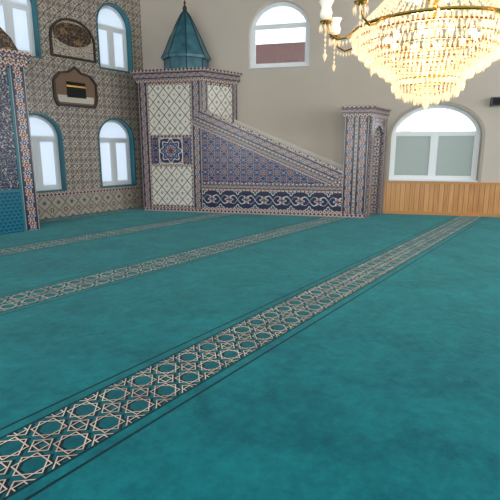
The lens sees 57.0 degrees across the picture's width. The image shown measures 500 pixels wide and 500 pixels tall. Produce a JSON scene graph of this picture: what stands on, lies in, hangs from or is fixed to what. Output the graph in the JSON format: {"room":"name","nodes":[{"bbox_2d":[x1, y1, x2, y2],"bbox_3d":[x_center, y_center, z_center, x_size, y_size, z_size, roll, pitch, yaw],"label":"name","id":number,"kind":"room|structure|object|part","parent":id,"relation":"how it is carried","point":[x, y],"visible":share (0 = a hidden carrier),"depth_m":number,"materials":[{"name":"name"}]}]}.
{"room":"mosque","nodes":[
{"label":"mosque","id":0,"kind":"room"},
{"bbox_2d":[24,0,143,206],"bbox_3d":[-8.496,-2.990,5.750,0.351,6.600,18.435,9,15,35],"label":"wall","id":1,"kind":"structure","parent":0,"point":[118,97],"depth_m":11.47,"materials":[{"name":"tile"}]},
{"bbox_2d":[0,0,28,8],"bbox_3d":[-5.214,-5.316,9.860,0.070,0.060,0.930,9,15,35],"label":"transom","id":2,"kind":"object","parent":1,"relation":"attached to","point":[4,1],"visible":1,"depth_m":9.97,"materials":[{"name":"white plastic"}]},
{"bbox_2d":[0,2,32,52],"bbox_3d":[-5.214,-4.820,9.968,0.060,0.955,0.930,9,15,35],"label":"window","id":3,"kind":"structure","parent":1,"relation":"in","point":[19,15],"depth_m":10.09,"materials":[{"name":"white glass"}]},
{"bbox_3d":[-5.364,-4.777,9.769,0.012,0.855,0.325,9,15,35],"label":"pane","id":4,"kind":"part","parent":3,"relation":"part of","materials":[{"name":"glass"}]},
{"bbox_3d":[-5.363,-4.777,9.768,0.053,0.955,0.425,9,15,35],"label":"sash","id":5,"kind":"part","parent":3,"relation":"part of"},
{"bbox_3d":[-5.214,-4.820,9.968,0.060,0.955,0.080,9,15,35],"label":"mullion","id":6,"kind":"part","parent":3,"relation":"part of","materials":[{"name":"white plastic"}]},
{"bbox_3d":[-5.064,-4.863,10.166,0.053,0.955,0.425,9,15,35],"label":"sash","id":7,"kind":"part","parent":3,"relation":"part of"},
{"bbox_2d":[9,0,27,4],"bbox_3d":[-5.214,-5.553,9.808,0.013,0.425,0.930,9,15,35],"label":"fanlight","id":8,"kind":"object","parent":1,"relation":"attached to","point":[24,2],"visible":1,"depth_m":10.10,"materials":[{"name":"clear glass"}]},
{"bbox_2d":[30,0,41,58],"bbox_3d":[-5.168,-5.050,9.883,0.315,1.630,1.120,9,15,35],"label":"reveal","id":9,"kind":"object","parent":1,"relation":"attached to","point":[33,2],"visible":0.51,"depth_m":10.29,"materials":[{"name":"teal paint"}]},
{"bbox_2d":[26,0,35,55],"bbox_3d":[-5.214,-5.057,9.916,0.080,1.558,1.048,9,15,35],"label":"frame","id":10,"kind":"object","parent":9,"relation":"attached to","point":[28,1],"visible":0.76,"depth_m":10.31,"materials":[{"name":"white plastic"}]},
{"bbox_2d":[29,117,53,136],"bbox_3d":[-5.016,-2.855,10.671,0.013,0.425,0.980,9,15,35],"label":"fanlight","id":11,"kind":"object","parent":1,"relation":"attached to","point":[38,127],"visible":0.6,"depth_m":10.78,"materials":[{"name":"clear glass"}]},
{"bbox_2d":[31,136,54,138],"bbox_3d":[-5.016,-2.618,10.723,0.070,0.060,0.980,9,15,35],"label":"transom","id":12,"kind":"object","parent":1,"relation":"attached to","point":[32,137],"visible":0.64,"depth_m":10.80,"materials":[{"name":"white plastic"}]},
{"bbox_2d":[31,139,58,187],"bbox_3d":[-5.016,-2.034,10.850,0.060,1.135,0.980,9,15,35],"label":"window","id":13,"kind":"structure","parent":1,"relation":"in","point":[46,147],"depth_m":11.00,"materials":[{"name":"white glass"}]},
{"bbox_3d":[-5.172,-1.988,10.640,0.053,1.135,0.450,9,15,35],"label":"sash","id":14,"kind":"part","parent":13,"relation":"part of","materials":[{"name":"white plastic"}]},
{"bbox_3d":[-5.016,-2.034,10.850,0.060,1.135,0.080,9,15,35],"label":"mullion","id":15,"kind":"part","parent":13,"relation":"part of","materials":[{"name":"white plastic"}]},
{"bbox_3d":[-4.858,-2.079,11.058,0.053,1.135,0.450,9,15,35],"label":"sash","id":16,"kind":"part","parent":13,"relation":"part of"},
{"bbox_2d":[29,113,66,192],"bbox_3d":[-4.970,-2.264,10.765,0.315,1.810,1.170,9,15,35],"label":"reveal","id":17,"kind":"object","parent":1,"relation":"attached to","point":[55,125],"visible":0.34,"depth_m":11.11,"materials":[{"name":"teal paint"}]},
{"bbox_2d":[29,115,61,190],"bbox_3d":[-5.016,-2.271,10.798,0.080,1.738,1.098,9,15,35],"label":"frame","id":18,"kind":"object","parent":17,"relation":"attached to","point":[30,116],"visible":0.49,"depth_m":11.12,"materials":[{"name":"white plastic"}]},
{"bbox_2d":[49,18,95,62],"bbox_3d":[-4.208,-5.007,10.936,0.046,0.900,1.200,9,15,35],"label":"picture","id":19,"kind":"object","parent":1,"relation":"attached to","point":[69,38],"visible":1,"depth_m":10.90,"materials":[{"name":"black wood"}]},
{"bbox_2d":[52,66,97,108],"bbox_3d":[-4.222,-3.954,11.150,0.050,0.950,1.200,9,15,35],"label":"picture","id":20,"kind":"object","parent":1,"relation":"attached to","point":[72,87],"visible":1,"depth_m":11.12,"materials":[{"name":"black wood"}]},
{"bbox_2d":[37,186,137,197],"bbox_3d":[-4.287,-1.453,11.628,0.022,0.100,3.680,9,15,35],"label":"trim","id":21,"kind":"structure","parent":1,"relation":"attached to","point":[56,194],"depth_m":11.73,"materials":[{"name":"tile"}]},
{"bbox_2d":[37,190,138,218],"bbox_3d":[-4.291,-1.161,11.694,0.014,0.500,3.680,9,15,35],"label":"trim","id":22,"kind":"structure","parent":1,"relation":"attached to","point":[60,206],"depth_m":11.79,"materials":[{"name":"tile"}]},
{"bbox_2d":[98,8,122,28],"bbox_3d":[-3.651,-6.005,11.887,0.012,0.425,0.890,9,15,35],"label":"fanlight","id":23,"kind":"object","parent":1,"relation":"attached to","point":[108,17],"visible":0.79,"depth_m":11.89,"materials":[{"name":"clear glass"}]},
{"bbox_2d":[98,23,123,31],"bbox_3d":[-3.651,-5.768,11.939,0.070,0.060,0.890,9,15,35],"label":"transom","id":24,"kind":"object","parent":1,"relation":"attached to","point":[101,25],"visible":0.64,"depth_m":11.93,"materials":[{"name":"white plastic"}]},
{"bbox_2d":[98,26,125,69],"bbox_3d":[-3.651,-5.272,12.047,0.060,0.955,0.890,9,15,35],"label":"window","id":25,"kind":"structure","parent":1,"relation":"in","point":[118,45],"depth_m":12.05,"materials":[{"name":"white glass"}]},
{"bbox_3d":[-3.795,-5.230,11.856,0.012,0.855,0.305,9,15,35],"label":"pane","id":26,"kind":"part","parent":25,"relation":"part of","materials":[{"name":"glass"}]},
{"bbox_3d":[-3.794,-5.230,11.855,0.053,0.955,0.405,9,15,35],"label":"sash","id":27,"kind":"part","parent":25,"relation":"part of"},
{"bbox_3d":[-3.651,-5.272,12.047,0.060,0.955,0.080,9,15,35],"label":"mullion","id":28,"kind":"part","parent":25,"relation":"part of","materials":[{"name":"white plastic"}]},
{"bbox_3d":[-3.507,-5.313,12.237,0.053,0.955,0.405,9,15,35],"label":"sash","id":29,"kind":"part","parent":25,"relation":"part of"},
{"bbox_2d":[100,122,125,138],"bbox_3d":[-3.731,-3.226,12.380,0.013,0.425,0.980,9,15,35],"label":"fanlight","id":30,"kind":"object","parent":1,"relation":"attached to","point":[109,129],"visible":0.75,"depth_m":12.39,"materials":[{"name":"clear glass"}]},
{"bbox_2d":[100,138,126,140],"bbox_3d":[-3.731,-2.989,12.432,0.070,0.060,0.980,9,15,35],"label":"transom","id":31,"kind":"object","parent":1,"relation":"attached to","point":[111,139],"visible":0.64,"depth_m":12.46,"materials":[{"name":"white plastic"}]},
{"bbox_2d":[96,3,132,72],"bbox_3d":[-3.605,-5.502,11.962,0.315,1.630,1.080,9,15,35],"label":"reveal","id":32,"kind":"object","parent":1,"relation":"attached to","point":[120,11],"visible":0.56,"depth_m":12.17,"materials":[{"name":"teal paint"}]},
{"bbox_2d":[101,5,127,70],"bbox_3d":[-3.651,-5.509,11.995,0.080,1.558,1.008,9,15,35],"label":"frame","id":33,"kind":"object","parent":32,"relation":"attached to","point":[105,6],"visible":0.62,"depth_m":12.25,"materials":[{"name":"white plastic"}]},
{"bbox_2d":[100,140,128,183],"bbox_3d":[-3.731,-2.405,12.559,0.060,1.135,0.980,9,15,35],"label":"window","id":34,"kind":"structure","parent":1,"relation":"in","point":[104,146],"depth_m":12.56,"materials":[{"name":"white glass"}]},
{"bbox_3d":[-3.887,-2.360,12.349,0.053,1.135,0.450,9,15,35],"label":"sash","id":35,"kind":"part","parent":34,"relation":"part of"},
{"bbox_3d":[-3.731,-2.405,12.559,0.060,1.135,0.080,9,15,35],"label":"mullion","id":36,"kind":"part","parent":34,"relation":"part of","materials":[{"name":"white plastic"}]},
{"bbox_3d":[-3.573,-2.450,12.767,0.053,1.135,0.450,9,15,35],"label":"sash","id":37,"kind":"part","parent":34,"relation":"part of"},
{"bbox_3d":[-3.575,-2.451,12.767,0.012,1.035,0.350,9,15,35],"label":"pane","id":38,"kind":"part","parent":34,"relation":"part of","materials":[{"name":"glass"}]},
{"bbox_2d":[98,118,136,187],"bbox_3d":[-3.685,-2.635,12.474,0.315,1.810,1.170,9,15,35],"label":"reveal","id":39,"kind":"object","parent":1,"relation":"attached to","point":[129,130],"visible":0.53,"depth_m":12.75,"materials":[{"name":"teal paint"}]},
{"bbox_2d":[103,120,131,185],"bbox_3d":[-3.731,-2.642,12.507,0.080,1.738,1.098,9,15,35],"label":"frame","id":40,"kind":"object","parent":39,"relation":"attached to","point":[114,121],"visible":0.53,"depth_m":12.80,"materials":[{"name":"white plastic"}]},
{"bbox_2d":[0,206,499,499],"bbox_3d":[-1.505,0.697,4.610,21.068,0.120,17.000,3,13,14],"label":"floor","id":41,"kind":"structure","parent":0,"point":[145,354],"depth_m":3.65,"materials":[{"name":"teal carpet"}]},
{"bbox_2d":[0,27,39,234],"bbox_3d":[-5.701,-2.329,8.241,1.420,4.250,3.230,9,15,35],"label":"mihrab","id":42,"kind":"object","parent":41,"relation":"on","point":[18,195],"visible":1,"depth_m":8.88,"materials":[{"name":"tile"}]},
{"bbox_3d":[-4.698,-1.135,8.870,0.030,0.050,0.520,9,15,35],"label":"moulding","id":43,"kind":"part","parent":42,"relation":"part of","materials":[{"name":"teal tile"}]},
{"bbox_3d":[-4.702,-2.186,8.644,0.020,2.100,0.520,9,15,35],"label":"calligraphy panel","id":44,"kind":"part","parent":42,"relation":"part of","materials":[{"name":"tile"}]},
{"bbox_3d":[-4.702,-0.720,8.963,0.020,0.800,0.520,9,15,35],"label":"scale panel","id":45,"kind":"part","parent":42,"relation":"part of","materials":[{"name":"teal tile"}]},
{"bbox_3d":[-5.738,-3.370,8.041,1.330,0.070,3.050,9,15,35],"label":"cornice","id":46,"kind":"part","parent":42,"relation":"part of","materials":[{"name":"tile"}]},
{"bbox_3d":[-5.718,-3.465,8.006,1.380,0.130,3.150,9,15,35],"label":"cornice","id":47,"kind":"part","parent":42,"relation":"part of","materials":[{"name":"tile"}]},
{"bbox_3d":[-4.529,-1.892,8.940,0.030,3.100,0.050,9,15,35],"label":"moulding","id":48,"kind":"part","parent":42,"relation":"part of","materials":[{"name":"tile"}]},
{"bbox_3d":[-5.701,-3.555,7.974,1.420,0.060,3.230,9,15,35],"label":"cornice","id":49,"kind":"part","parent":42,"relation":"part of","materials":[{"name":"tile"}]},
{"bbox_2d":[130,0,390,217],"bbox_3d":[0.123,-3.643,11.675,6.700,5.360,1.232,3,13,14],"label":"minbar","id":50,"kind":"object","parent":41,"relation":"on","point":[197,156],"visible":1,"depth_m":11.57,"materials":[{"name":"tile"}]},
{"bbox_3d":[-2.621,-2.689,12.085,0.035,3.080,0.023,3,13,14],"label":"moulding","id":51,"kind":"part","parent":50,"relation":"part of","materials":[{"name":"tile"}]},
{"bbox_3d":[-2.056,-4.185,11.613,1.130,0.045,0.023,3,13,14],"label":"moulding","id":52,"kind":"part","parent":50,"relation":"part of","materials":[{"name":"tile"}]},
{"bbox_3d":[-2.056,-2.939,11.883,1.130,0.045,0.023,3,13,14],"label":"moulding","id":53,"kind":"part","parent":50,"relation":"part of","materials":[{"name":"tile"}]},
{"bbox_3d":[-2.056,-2.580,11.963,0.660,0.660,0.019,3,13,14],"label":"medallion panel","id":54,"kind":"part","parent":50,"relation":"part of","materials":[{"name":"tile"}]},
{"bbox_3d":[-2.056,-2.221,12.040,1.130,0.045,0.023,3,13,14],"label":"moulding","id":55,"kind":"part","parent":50,"relation":"part of","materials":[{"name":"tile"}]},
{"bbox_3d":[-2.056,-1.175,12.267,1.130,0.045,0.023,3,13,14],"label":"moulding","id":56,"kind":"part","parent":50,"relation":"part of","materials":[{"name":"tile"}]},
{"bbox_3d":[-1.744,-4.570,11.891,2.880,0.060,1.100,3,13,14],"label":"cornice","id":57,"kind":"part","parent":50,"relation":"part of","materials":[{"name":"tile"}]},
{"bbox_3d":[-1.738,-4.463,11.940,2.780,0.170,1.050,3,13,14],"label":"cornice","id":58,"kind":"part","parent":50,"relation":"part of","materials":[{"name":"multicoloured tile"}]},
{"bbox_3d":[-1.732,-4.356,11.988,2.680,0.060,1.000,3,13,14],"label":"cornice","id":59,"kind":"part","parent":50,"relation":"part of","materials":[{"name":"tile"}]},
{"bbox_3d":[-1.492,-2.627,11.804,0.035,3.080,0.023,3,13,14],"label":"moulding","id":60,"kind":"part","parent":50,"relation":"part of","materials":[{"name":"tile"}]},
{"bbox_3d":[0.205,-2.398,11.410,3.883,0.025,0.025,26,17,8],"label":"sloped moulding","id":61,"kind":"part","parent":50,"relation":"part of","materials":[{"name":"tile"}]},
{"bbox_3d":[0.323,-2.331,11.400,3.218,1.352,0.013,3,13,14],"label":"triangle panel","id":62,"kind":"part","parent":50,"relation":"part of","materials":[{"name":"tile"}]},
{"bbox_3d":[0.316,-2.502,11.359,3.885,0.030,0.025,26,17,8],"label":"sloped moulding","id":63,"kind":"part","parent":50,"relation":"part of","materials":[{"name":"tile"}]},
{"bbox_3d":[0.492,-1.643,11.501,3.570,0.035,0.021,3,13,14],"label":"triangle moulding","id":64,"kind":"part","parent":50,"relation":"part of","materials":[{"name":"tile"}]},
{"bbox_3d":[0.493,-1.251,11.591,3.570,0.440,0.013,3,13,14],"label":"arabesque panel","id":65,"kind":"part","parent":50,"relation":"part of","materials":[{"name":"tile"}]},
{"bbox_3d":[0.492,-1.484,11.536,3.570,0.040,0.021,3,13,14],"label":"arabesque moulding","id":66,"kind":"part","parent":50,"relation":"part of","materials":[{"name":"tile"}]},
{"bbox_3d":[0.492,-1.006,11.640,3.570,0.060,0.021,3,13,14],"label":"arabesque moulding","id":67,"kind":"part","parent":50,"relation":"part of","materials":[{"name":"tile"}]},
{"bbox_3d":[2.489,-1.943,10.915,0.030,2.360,0.020,3,13,14],"label":"gate moulding","id":68,"kind":"part","parent":50,"relation":"part of","materials":[{"name":"tile"}]},
{"bbox_3d":[2.778,-3.379,10.976,0.765,0.060,1.421,8,15,33],"label":"gate cornice","id":69,"kind":"part","parent":50,"relation":"part of","materials":[{"name":"tile"}]},
{"bbox_3d":[2.783,-3.295,11.014,0.686,0.120,1.365,8,15,33],"label":"gate cornice","id":70,"kind":"part","parent":50,"relation":"part of","materials":[{"name":"multicoloured tile"}]},
{"bbox_3d":[2.788,-3.211,11.052,0.608,0.060,1.308,8,15,34],"label":"gate cornice","id":71,"kind":"part","parent":50,"relation":"part of","materials":[{"name":"tile"}]},
{"bbox_2d":[140,0,499,212],"bbox_3d":[3.820,-4.200,11.318,14.500,6.600,0.350,3,13,14],"label":"wall","id":72,"kind":"structure","parent":0,"point":[299,106],"depth_m":11.78,"materials":[{"name":"beige paint"}]},
{"bbox_2d":[248,65,308,68],"bbox_3d":[0.746,-4.712,11.874,1.578,0.024,0.185,3,13,14],"label":"sill","id":73,"kind":"structure","parent":72,"relation":"attached to","point":[297,65],"depth_m":11.80,"materials":[{"name":"white stone"}]},
{"bbox_2d":[250,2,309,67],"bbox_3d":[0.779,-5.504,11.833,1.578,1.588,0.080,3,13,14],"label":"frame","id":74,"kind":"object","parent":72,"relation":"attached to","point":[277,4],"visible":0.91,"depth_m":11.75,"materials":[{"name":"white plastic"}]},
{"bbox_2d":[254,25,306,65],"bbox_3d":[0.779,-5.269,11.883,1.400,0.930,0.053,3,13,14],"label":"window","id":75,"kind":"structure","parent":72,"relation":"in","point":[292,26],"depth_m":11.84,"materials":[{"name":"white plastic"}]},
{"bbox_2d":[254,22,306,27],"bbox_3d":[0.779,-5.753,11.779,1.400,0.060,0.070,3,13,14],"label":"transom","id":76,"kind":"object","parent":72,"relation":"attached to","point":[298,23],"visible":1,"depth_m":11.74,"materials":[{"name":"white plastic"}]},
{"bbox_2d":[389,179,477,181],"bbox_3d":[4.557,-1.742,11.536,2.078,0.024,0.205,3,13,14],"label":"sill","id":77,"kind":"structure","parent":72,"relation":"attached to","point":[389,179],"depth_m":11.41,"materials":[{"name":"white plastic"}]},
{"bbox_2d":[392,134,476,177],"bbox_3d":[4.592,-2.361,11.543,1.920,1.070,0.060,3,13,14],"label":"window","id":78,"kind":"structure","parent":72,"relation":"in","point":[454,153],"depth_m":11.53,"materials":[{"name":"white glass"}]},
{"bbox_3d":[4.108,-2.387,11.663,0.820,0.970,0.012,3,13,14],"label":"pane","id":79,"kind":"part","parent":78,"relation":"part of","materials":[{"name":"glass"}]},
{"bbox_3d":[4.107,-2.387,11.662,0.920,1.070,0.053,3,13,14],"label":"sash","id":80,"kind":"part","parent":78,"relation":"part of","materials":[{"name":"white plastic"}]},
{"bbox_3d":[4.592,-2.361,11.543,0.080,1.070,0.060,3,13,14],"label":"mullion","id":81,"kind":"part","parent":78,"relation":"part of","materials":[{"name":"white plastic"}]},
{"bbox_3d":[5.076,-2.334,11.421,0.920,1.070,0.053,3,13,14],"label":"sash","id":82,"kind":"part","parent":78,"relation":"part of","materials":[{"name":"white plastic"}]},
{"bbox_2d":[389,105,479,179],"bbox_3d":[4.592,-2.659,11.478,2.078,1.838,0.080,3,13,14],"label":"frame","id":83,"kind":"object","parent":72,"relation":"attached to","point":[458,110],"visible":0.85,"depth_m":11.38,"materials":[{"name":"white plastic"}]},
{"bbox_2d":[395,131,476,133],"bbox_3d":[4.592,-2.913,11.423,1.920,0.060,0.070,3,13,14],"label":"transom","id":84,"kind":"object","parent":72,"relation":"attached to","point":[423,132],"visible":1,"depth_m":11.36,"materials":[{"name":"white plastic"}]},
{"bbox_2d":[386,101,485,181],"bbox_3d":[4.539,-2.648,11.267,2.220,1.911,0.030,3,13,14],"label":"surround","id":85,"kind":"object","parent":72,"relation":"attached to","point":[472,112],"visible":0.88,"depth_m":11.12,"materials":[{"name":"beige paint"}]},
{"bbox_2d":[383,181,499,216],"bbox_3d":[7.123,-1.158,10.904,7.580,0.830,0.055,3,13,14],"label":"wainscot","id":86,"kind":"structure","parent":72,"relation":"attached to","point":[482,199],"depth_m":11.47,"materials":[{"name":"brown wood"}]},
{"bbox_3d":[7.124,-0.792,10.988,7.580,0.080,0.045,3,13,14],"label":"skirting","id":87,"kind":"part","parent":86,"relation":"part of","materials":[{"name":"brown wood"}]},
{"bbox_3d":[7.123,-1.539,10.821,7.580,0.050,0.055,3,13,14],"label":"rail","id":88,"kind":"part","parent":86,"relation":"part of","materials":[{"name":"brown wood"}]},
{"bbox_2d":[490,97,499,106],"bbox_3d":[5.791,-3.450,10.692,0.340,0.200,0.170,3,13,14],"label":"wall speaker","id":89,"kind":"object","parent":72,"relation":"attached to","point":[495,101],"visible":1,"depth_m":10.64,"materials":[{"name":"grey plastic"}]},
{"bbox_2d":[493,98,499,104],"bbox_3d":[5.771,-3.434,10.616,0.300,0.160,0.010,3,13,14],"label":"grille","id":90,"kind":"object","parent":89,"relation":"attached to","point":[496,101],"depth_m":10.63,"materials":[{"name":"black fabric"}]},
{"bbox_3d":[-1.553,-5.887,3.191,21.768,0.150,17.600,3,13,14],"label":"ceiling","id":91,"kind":"structure","parent":0,"visible":0},
{"bbox_2d":[319,0,499,110],"bbox_3d":[2.176,-3.935,5.230,2.593,4.531,2.717,-4,13,-18],"label":"crystal chandelier","id":92,"kind":"object","parent":91,"relation":"hanging from","point":[433,13],"visible":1,"depth_m":5.24,"materials":[{"name":"gold metal"}]},
{"label":"outside","id":93,"kind":"structure","parent":0,"visible":0},
{"bbox_2d":[256,42,411,131],"bbox_3d":[1.644,-4.908,22.107,12.000,9.400,7.000,3,13,14],"label":"neighbouring house","id":94,"kind":"structure","parent":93,"point":[278,52],"depth_m":20.31,"materials":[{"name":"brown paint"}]}
]}

